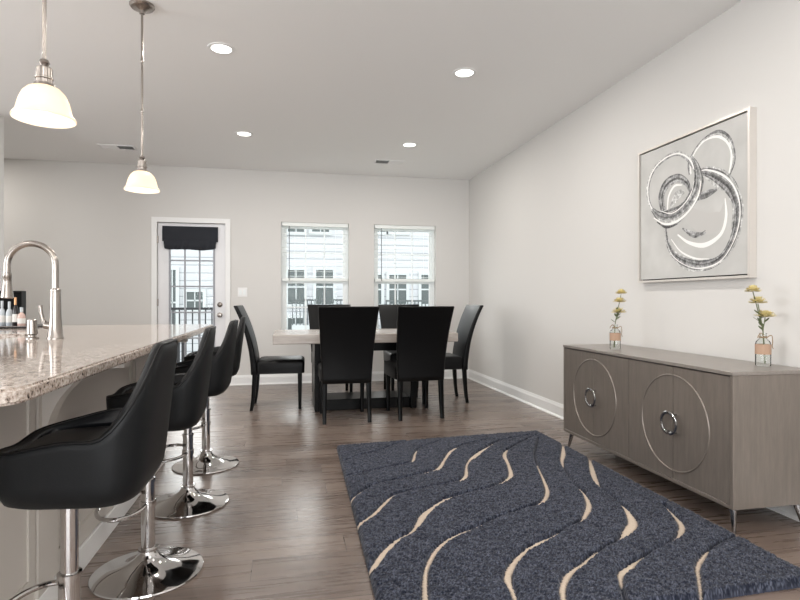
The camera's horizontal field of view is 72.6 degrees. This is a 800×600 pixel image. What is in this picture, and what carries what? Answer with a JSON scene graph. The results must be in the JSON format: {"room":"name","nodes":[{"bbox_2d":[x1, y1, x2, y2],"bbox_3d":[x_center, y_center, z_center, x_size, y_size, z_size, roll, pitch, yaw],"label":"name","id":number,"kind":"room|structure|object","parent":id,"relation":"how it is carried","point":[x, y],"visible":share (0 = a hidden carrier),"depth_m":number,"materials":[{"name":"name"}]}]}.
{"room":"dining room","nodes":[
{"label":"dining room","id":0,"kind":"room"},
{"bbox_2d":[0,116,3,290],"bbox_3d":[-4.807,-0.290,4.647,2.470,2.740,0.150,0,0,-12],"label":"wall partition","id":1,"kind":"structure","parent":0,"point":[1,117],"depth_m":4.93,"materials":[{"name":"white paint"}]},
{"bbox_2d":[4,158,468,374],"bbox_3d":[-2.716,-0.290,6.867,7.467,2.740,0.150,0,0,-12],"label":"wall","id":2,"kind":"structure","parent":0,"point":[98,231],"depth_m":6.88,"materials":[{"name":"white paint"}]},
{"bbox_2d":[151,217,229,333],"bbox_3d":[-2.604,0.028,6.804,0.930,2.105,0.018,0,0,-12],"label":"trim","id":3,"kind":"structure","parent":2,"relation":"attached to","point":[154,220],"depth_m":6.77,"materials":[{"name":"white paint"}]},
{"bbox_2d":[157,223,224,356],"bbox_3d":[-2.614,0.056,6.826,0.808,2.029,0.121,0,0,-12],"label":"door","id":4,"kind":"structure","parent":2,"relation":"in","point":[164,255],"depth_m":6.87,"materials":[{"name":"white paint"}]},
{"bbox_2d":[162,226,217,250],"bbox_3d":[-2.620,-0.771,6.808,0.660,0.299,0.037,0,0,-12],"label":"door shade","id":5,"kind":"object","parent":4,"relation":"attached to","point":[173,237],"visible":1,"depth_m":6.81,"materials":[{"name":"grey fabric"}]},
{"bbox_2d":[238,288,246,296],"bbox_3d":[-2.004,-0.100,6.933,0.116,0.116,0.009,0,0,-12],"label":"light switch","id":6,"kind":"object","parent":2,"relation":"attached to","point":[242,292],"visible":1,"depth_m":6.93,"materials":[{"name":"white paint"}]},
{"bbox_2d":[281,223,347,329],"bbox_3d":[-1.126,-0.265,7.224,0.875,1.490,0.055,0,0,-12],"label":"window","id":7,"kind":"structure","parent":2,"relation":"in","point":[284,253],"depth_m":7.19,"materials":[{"name":"white plastic"}]},
{"bbox_2d":[282,222,347,281],"bbox_3d":[-1.112,-0.627,7.157,0.851,0.764,0.070,0,0,-12],"label":"window blind","id":8,"kind":"object","parent":7,"relation":"attached to","point":[290,224],"visible":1,"depth_m":7.14,"materials":[{"name":"white plastic"}]},
{"bbox_2d":[229,369,468,385],"bbox_3d":[-0.602,1.018,7.214,3.187,0.125,0.028,0,0,-12],"label":"baseboard","id":9,"kind":"structure","parent":2,"relation":"attached to","point":[376,375],"depth_m":7.03,"materials":[{"name":"white paint"}]},
{"bbox_2d":[374,229,433,328],"bbox_3d":[0.050,-0.265,7.468,0.853,1.490,0.055,0,0,-12],"label":"window","id":10,"kind":"structure","parent":2,"relation":"in","point":[430,232],"depth_m":7.48,"materials":[{"name":"white plastic"}]},
{"bbox_2d":[374,225,434,281],"bbox_3d":[0.064,-0.627,7.400,0.829,0.764,0.070,0,0,-12],"label":"window blind","id":11,"kind":"object","parent":10,"relation":"attached to","point":[402,227],"visible":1,"depth_m":7.39,"materials":[{"name":"white plastic"}]},
{"bbox_2d":[0,0,741,179],"bbox_3d":[-1.565,-1.720,1.310,7.767,0.120,11.500,0,0,-12],"label":"ceiling","id":12,"kind":"structure","parent":0,"point":[319,86],"depth_m":4.03,"materials":[{"name":"white paint"}]},
{"bbox_2d":[10,0,76,127],"bbox_3d":[-1.174,-1.127,1.799,0.186,1.065,0.186,0,0,-12],"label":"pendant lamp","id":13,"kind":"object","parent":12,"relation":"hanging from","point":[39,103],"visible":1,"depth_m":1.78,"materials":[{"name":"white glass"}]},
{"bbox_2d":[97,144,137,150],"bbox_3d":[-3.062,-1.656,5.912,0.360,0.008,0.170,0,0,-12],"label":"ceiling vent","id":14,"kind":"object","parent":12,"relation":"in","point":[103,146],"visible":1,"depth_m":5.91,"materials":[{"name":"white metal"}]},
{"bbox_2d":[124,0,159,193],"bbox_3d":[-1.453,-1.138,3.069,0.186,1.044,0.186,0,0,-12],"label":"pendant lamp","id":15,"kind":"object","parent":12,"relation":"hanging from","point":[140,180],"visible":1,"depth_m":3.05,"materials":[{"name":"silver glass"}]},
{"bbox_2d":[207,42,234,54],"bbox_3d":[-1.179,-1.657,3.596,0.176,0.006,0.176,0,0,-12],"label":"recessed light","id":16,"kind":"object","parent":12,"relation":"in","point":[220,48],"visible":1,"depth_m":3.59,"materials":[{"name":"white"}]},
{"bbox_2d":[235,131,252,136],"bbox_3d":[-1.555,-1.657,5.438,0.176,0.006,0.176,0,0,-12],"label":"recessed light","id":17,"kind":"object","parent":12,"relation":"in","point":[239,133],"visible":1,"depth_m":5.42,"materials":[{"name":"white"}]},
{"bbox_2d":[373,159,404,164],"bbox_3d":[-0.131,-1.656,6.550,0.360,0.008,0.170,0,0,-12],"label":"ceiling vent","id":18,"kind":"object","parent":12,"relation":"in","point":[377,161],"visible":1,"depth_m":6.55,"materials":[{"name":"white metal"}]},
{"bbox_2d":[401,142,417,146],"bbox_3d":[0.102,-1.657,5.822,0.176,0.006,0.176,0,0,-12],"label":"recessed light","id":19,"kind":"object","parent":12,"relation":"in","point":[407,144],"visible":1,"depth_m":5.80,"materials":[{"name":"white plastic"}]},
{"bbox_2d":[452,67,475,77],"bbox_3d":[0.470,-1.657,3.978,0.176,0.006,0.176,0,0,-12],"label":"recessed light","id":20,"kind":"object","parent":12,"relation":"in","point":[465,72],"visible":1,"depth_m":3.97,"materials":[{"name":"white paint"}]},
{"bbox_2d":[81,378,799,599],"bbox_3d":[-1.565,1.140,1.310,7.767,0.120,11.500,0,0,-12],"label":"floor","id":21,"kind":"structure","parent":0,"point":[286,529],"depth_m":3.03,"materials":[{"name":"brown wood"}]},
{"bbox_2d":[0,338,177,599],"bbox_3d":[-0.839,0.594,1.424,0.463,0.973,0.437,0,0,-12],"label":"bar stool","id":22,"kind":"object","parent":21,"relation":"on","point":[104,458],"visible":1,"depth_m":1.28,"materials":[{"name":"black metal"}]},
{"bbox_2d":[18,426,108,450],"bbox_3d":[-0.822,0.380,1.428,0.272,0.045,0.339,0,0,-12],"label":"cushion","id":23,"kind":"object","parent":22,"relation":"on","point":[49,434],"depth_m":1.45,"materials":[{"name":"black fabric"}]},
{"bbox_2d":[0,339,187,599],"bbox_3d":[-1.687,0.641,2.267,1.295,0.878,2.624,0,0,-12],"label":"kitchen island","id":24,"kind":"object","parent":21,"relation":"on","point":[29,539],"visible":0.25,"depth_m":1.82,"materials":[{"name":"grey paint"}]},
{"bbox_2d":[0,324,212,406],"bbox_3d":[-1.694,0.184,2.269,1.402,0.032,2.870,0,0,-12],"label":"island countertop","id":25,"kind":"structure","parent":24,"relation":"on","point":[30,369],"depth_m":1.74,"materials":[{"name":"beige stone"}]},
{"bbox_2d":[0,324,42,328],"bbox_3d":[-2.429,0.161,3.311,0.395,0.014,0.250,0,0,-12],"label":"serving tray","id":26,"kind":"object","parent":25,"relation":"on","point":[39,325],"visible":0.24,"depth_m":3.22,"materials":[{"name":"black metal"}]},
{"bbox_2d":[0,301,5,325],"bbox_3d":[-2.409,0.081,3.300,0.037,0.155,0.037,0,0,-12],"label":"bottle","id":27,"kind":"object","parent":26,"relation":"on","point":[2,310],"visible":0.96,"depth_m":3.29,"materials":[{"name":"grey"}]},
{"bbox_2d":[6,301,11,325],"bbox_3d":[-2.371,0.084,3.308,0.037,0.150,0.037,0,0,-12],"label":"bottle","id":28,"kind":"object","parent":26,"relation":"on","point":[9,311],"visible":0.88,"depth_m":3.30,"materials":[{"name":"grey glass"}]},
{"bbox_2d":[0,291,25,315],"bbox_3d":[-2.484,0.051,3.356,0.300,0.215,0.060,0,0,-12],"label":"display box","id":29,"kind":"object","parent":26,"relation":"on","point":[21,295],"visible":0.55,"depth_m":3.39,"materials":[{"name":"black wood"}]},
{"bbox_2d":[12,297,18,325],"bbox_3d":[-2.320,0.071,3.288,0.033,0.175,0.033,0,0,-12],"label":"bottle","id":30,"kind":"object","parent":26,"relation":"on","point":[15,311],"visible":0.94,"depth_m":3.28,"materials":[{"name":"black glass"}]},
{"bbox_2d":[17,307,25,325],"bbox_3d":[-2.285,0.101,3.290,0.043,0.115,0.043,0,0,-12],"label":"bottle","id":31,"kind":"object","parent":26,"relation":"on","point":[21,318],"visible":0.94,"depth_m":3.28,"materials":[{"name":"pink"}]},
{"bbox_2d":[0,240,63,338],"bbox_3d":[-1.583,-0.044,2.348,0.243,0.424,0.066,0,0,-12],"label":"faucet","id":32,"kind":"object","parent":25,"relation":"on","point":[54,326],"visible":0.99,"depth_m":2.34,"materials":[{"name":"silver metal"}]},
{"bbox_2d":[25,319,38,338],"bbox_3d":[-1.614,0.126,2.386,0.062,0.084,0.059,0,0,-12],"label":"soap dispenser","id":33,"kind":"object","parent":25,"relation":"on","point":[32,327],"visible":0.99,"depth_m":2.37,"materials":[{"name":"silver metal"}]},
{"bbox_2d":[88,326,215,599],"bbox_3d":[-0.978,0.594,2.167,0.463,0.973,0.437,0,0,-13],"label":"bar stool","id":34,"kind":"object","parent":21,"relation":"on","point":[152,570],"visible":0.66,"depth_m":2.08,"materials":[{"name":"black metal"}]},
{"bbox_2d":[155,319,237,518],"bbox_3d":[-1.103,0.594,2.895,0.463,0.973,0.437,0,0,-11],"label":"bar stool","id":35,"kind":"object","parent":21,"relation":"on","point":[188,502],"visible":0.59,"depth_m":2.82,"materials":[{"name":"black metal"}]},
{"bbox_2d":[172,316,245,474],"bbox_3d":[-1.248,0.594,3.571,0.463,0.973,0.437,0,0,-14],"label":"bar stool","id":36,"kind":"object","parent":21,"relation":"on","point":[206,462],"visible":0.37,"depth_m":3.51,"materials":[{"name":"silver metal"}]},
{"bbox_2d":[233,305,304,410],"bbox_3d":[-1.315,0.568,5.551,0.677,1.025,0.520,0,0,-10],"label":"dining chair","id":37,"kind":"object","parent":21,"relation":"on","point":[265,364],"visible":0.98,"depth_m":5.36,"materials":[{"name":"black leather"}]},
{"bbox_2d":[308,304,352,391],"bbox_3d":[-0.793,0.568,6.296,0.520,1.025,0.677,0,0,-12],"label":"dining chair","id":38,"kind":"object","parent":21,"relation":"on","point":[312,309],"visible":0.2,"depth_m":6.49,"materials":[{"name":"black leather"}]},
{"bbox_2d":[318,306,378,424],"bbox_3d":[-0.498,0.568,4.945,0.520,1.025,0.677,0,0,-12],"label":"dining chair","id":39,"kind":"object","parent":21,"relation":"on","point":[347,333],"visible":1,"depth_m":4.73,"materials":[{"name":"black leather"}]},
{"bbox_2d":[273,328,457,411],"bbox_3d":[-0.388,0.700,5.598,1.770,0.760,0.900,0,0,-12],"label":"dining table","id":40,"kind":"object","parent":21,"relation":"on","point":[385,339],"visible":0.52,"depth_m":5.38,"materials":[{"name":"stone"}]},
{"bbox_2d":[378,304,418,390],"bbox_3d":[0.049,0.568,6.471,0.520,1.025,0.677,0,0,-12],"label":"dining chair","id":41,"kind":"object","parent":21,"relation":"on","point":[387,312],"visible":0.27,"depth_m":6.65,"materials":[{"name":"black leather"}]},
{"bbox_2d":[384,306,453,420],"bbox_3d":[0.149,0.568,5.100,0.520,1.025,0.677,0,0,-15],"label":"dining chair","id":42,"kind":"object","parent":21,"relation":"on","point":[422,331],"visible":1,"depth_m":4.88,"materials":[{"name":"black leather"}]},
{"bbox_2d":[417,305,482,403],"bbox_3d":[0.500,0.568,5.901,0.677,1.025,0.520,0,0,-10],"label":"dining chair","id":43,"kind":"object","parent":21,"relation":"on","point":[458,359],"visible":0.79,"depth_m":5.73,"materials":[{"name":"black leather"}]},
{"bbox_2d":[337,430,799,599],"bbox_3d":[0.534,1.059,3.037,1.669,0.040,2.412,0,0,-12],"label":"area rug","id":44,"kind":"object","parent":21,"relation":"on","point":[521,515],"visible":1,"depth_m":2.47,"materials":[{"name":"blue carpet"}]},
{"bbox_2d":[563,344,799,532],"bbox_3d":[1.571,0.705,3.305,0.477,0.750,1.569,0,0,-12],"label":"sideboard","id":45,"kind":"object","parent":21,"relation":"on","point":[726,431],"visible":1,"depth_m":2.75,"materials":[{"name":"grey wood"}]},
{"bbox_2d":[610,324,620,349],"bbox_3d":[1.440,0.246,3.648,0.068,0.164,0.068,0,0,-12],"label":"glass bottle","id":46,"kind":"object","parent":45,"relation":"on","point":[614,336],"depth_m":3.62,"materials":[{"name":"clear glass"}]},
{"bbox_2d":[610,289,626,349],"bbox_3d":[1.458,0.126,3.657,0.125,0.405,0.095,0,0,6],"label":"flower vase","id":47,"kind":"object","parent":45,"relation":"on","point":[614,336],"visible":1,"depth_m":3.64,"materials":[{"name":"clear glass"}]},
{"bbox_2d":[745,285,776,365],"bbox_3d":[1.793,0.126,2.715,0.157,0.404,0.095,0,0,-12],"label":"flower vase","id":48,"kind":"object","parent":45,"relation":"on","point":[764,349],"visible":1,"depth_m":2.71,"materials":[{"name":"clear glass"}]},
{"bbox_2d":[755,333,770,365],"bbox_3d":[1.815,0.246,2.725,0.068,0.164,0.068,0,0,-12],"label":"glass bottle","id":49,"kind":"object","parent":48,"relation":"on","point":[764,349],"depth_m":2.71,"materials":[{"name":"clear glass"}]},
{"bbox_2d":[469,0,799,404],"bbox_3d":[2.165,-0.290,2.082,0.150,2.740,11.500,0,0,-12],"label":"wall","id":50,"kind":"structure","parent":0,"point":[553,222],"depth_m":4.01,"materials":[{"name":"white paint"}]},
{"bbox_2d":[468,369,799,521],"bbox_3d":[2.078,1.018,2.064,0.028,0.125,11.200,0,0,-12],"label":"baseboard","id":51,"kind":"structure","parent":50,"relation":"attached to","point":[554,408],"depth_m":5.61,"materials":[{"name":"white paint"}]},
{"bbox_2d":[638,107,756,282],"bbox_3d":[1.795,-0.578,3.384,0.044,0.915,0.950,0,0,-12],"label":"painting","id":52,"kind":"object","parent":50,"relation":"attached to","point":[697,188],"visible":1,"depth_m":3.27,"materials":[{"name":"silver metal"}]},
{"label":"outside","id":53,"kind":"structure","parent":0,"visible":0},
{"bbox_3d":[-4.826,4.180,23.306,60.000,0.200,32.400,0,0,-12],"label":"ground","id":54,"kind":"structure","parent":53,"visible":0},
{"bbox_2d":[171,229,428,361],"bbox_3d":[-5.958,-0.141,23.837,26.800,8.442,7.900,0,0,-12],"label":"neighbouring house","id":55,"kind":"structure","parent":54,"relation":"on","point":[314,292],"depth_m":21.71,"materials":[{"name":"white"}]},
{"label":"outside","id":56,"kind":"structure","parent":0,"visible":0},
{"bbox_3d":[-3.070,1.180,7.922,2.400,0.120,2.040,0,0,-12],"label":"deck","id":57,"kind":"object","parent":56,"visible":0},
{"bbox_2d":[176,342,183,362],"bbox_3d":[-3.126,0.760,8.390,0.560,0.720,0.500,0,0,-12],"label":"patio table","id":58,"kind":"object","parent":57,"relation":"on","point":[182,343],"visible":0.06,"depth_m":8.52,"materials":[{"name":"grey metal"}]},
{"bbox_2d":[171,307,212,361],"bbox_3d":[-3.261,0.605,8.842,2.400,1.030,0.060,0,0,-12],"label":"deck railing","id":59,"kind":"object","parent":57,"relation":"on","point":[172,308],"visible":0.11,"depth_m":8.80,"materials":[{"name":"grey metal"}]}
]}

